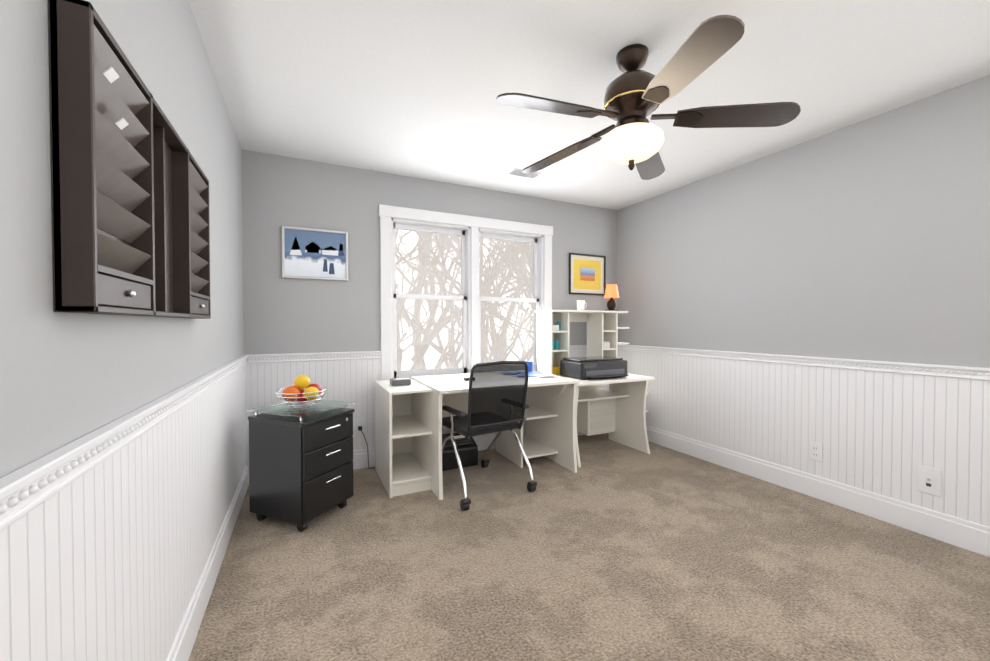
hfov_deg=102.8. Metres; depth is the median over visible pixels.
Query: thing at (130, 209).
organizer
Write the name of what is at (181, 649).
baseboard
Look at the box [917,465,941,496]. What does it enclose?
electrical outlet
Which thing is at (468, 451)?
paper shredder
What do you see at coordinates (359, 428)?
power cord
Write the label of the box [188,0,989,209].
ceiling
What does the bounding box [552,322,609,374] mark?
books
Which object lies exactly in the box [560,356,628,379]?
printer
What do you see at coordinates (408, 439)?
desk
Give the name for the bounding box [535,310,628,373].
hutch
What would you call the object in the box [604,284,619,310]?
desk lamp
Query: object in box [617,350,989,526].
wainscot
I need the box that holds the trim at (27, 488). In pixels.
[0,344,989,530]
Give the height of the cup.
0.100 m
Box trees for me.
[395,229,532,370]
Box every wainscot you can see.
[0,363,247,660]
[248,351,608,467]
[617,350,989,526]
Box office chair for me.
[442,361,536,510]
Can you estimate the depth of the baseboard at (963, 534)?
2.52 m
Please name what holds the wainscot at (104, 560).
attached to the wall at (66, 378)
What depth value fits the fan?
1.74 m
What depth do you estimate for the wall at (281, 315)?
3.17 m
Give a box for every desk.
[375,371,578,499]
[556,373,654,467]
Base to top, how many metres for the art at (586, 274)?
0.130 m
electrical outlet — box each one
[355,418,363,432]
[809,441,821,461]
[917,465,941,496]
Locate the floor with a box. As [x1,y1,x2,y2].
[188,433,989,660]
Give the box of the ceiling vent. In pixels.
[506,168,541,178]
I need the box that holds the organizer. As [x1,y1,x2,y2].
[48,0,210,318]
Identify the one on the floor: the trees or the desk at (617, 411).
the desk at (617, 411)
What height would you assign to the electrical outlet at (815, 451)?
0.120 m
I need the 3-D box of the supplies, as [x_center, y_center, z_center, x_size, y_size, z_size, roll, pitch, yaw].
[-0.173,0.346,3.223,1.328,0.118,0.453,0,1,-20]
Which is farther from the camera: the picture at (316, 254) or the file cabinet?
the picture at (316, 254)
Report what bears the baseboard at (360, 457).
attached to the wall at (281, 315)
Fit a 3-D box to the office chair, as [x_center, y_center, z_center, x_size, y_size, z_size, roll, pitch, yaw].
[-0.113,0.663,2.884,0.590,0.935,0.626,-1,1,-32]
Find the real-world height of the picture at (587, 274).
0.430 m
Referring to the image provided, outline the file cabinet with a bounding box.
[247,399,354,531]
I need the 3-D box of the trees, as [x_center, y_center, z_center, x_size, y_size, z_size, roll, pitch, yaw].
[-0.283,-1.400,7.010,11.528,8.984,5.256,0,1,-26]
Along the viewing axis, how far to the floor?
1.85 m
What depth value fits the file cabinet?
2.29 m
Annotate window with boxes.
[379,204,552,379]
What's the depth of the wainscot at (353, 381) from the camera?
3.14 m
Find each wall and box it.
[0,0,243,477]
[241,149,616,361]
[616,75,989,367]
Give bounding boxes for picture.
[281,226,347,280]
[569,253,605,294]
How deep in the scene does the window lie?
3.63 m
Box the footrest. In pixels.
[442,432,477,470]
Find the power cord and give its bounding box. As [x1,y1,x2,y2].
[358,426,374,468]
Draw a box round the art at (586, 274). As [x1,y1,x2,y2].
[580,268,594,280]
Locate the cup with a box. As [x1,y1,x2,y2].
[576,300,586,309]
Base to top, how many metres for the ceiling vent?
0.017 m
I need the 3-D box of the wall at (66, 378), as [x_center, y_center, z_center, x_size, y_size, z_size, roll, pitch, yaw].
[-1.013,-0.058,1.042,0.120,2.440,4.245,0,1,-26]
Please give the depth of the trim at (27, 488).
1.14 m
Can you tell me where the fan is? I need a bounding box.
[496,15,800,179]
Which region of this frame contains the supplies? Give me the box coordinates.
[390,361,556,385]
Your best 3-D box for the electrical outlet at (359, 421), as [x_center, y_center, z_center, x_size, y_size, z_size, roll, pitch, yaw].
[-1.101,0.771,3.218,0.072,0.116,0.008,0,1,-26]
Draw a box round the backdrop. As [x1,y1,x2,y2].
[395,230,532,369]
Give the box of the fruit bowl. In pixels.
[275,375,327,407]
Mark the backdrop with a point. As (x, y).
(409, 362)
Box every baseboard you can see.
[166,465,248,660]
[352,428,583,469]
[646,425,989,556]
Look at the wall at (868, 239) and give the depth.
2.58 m

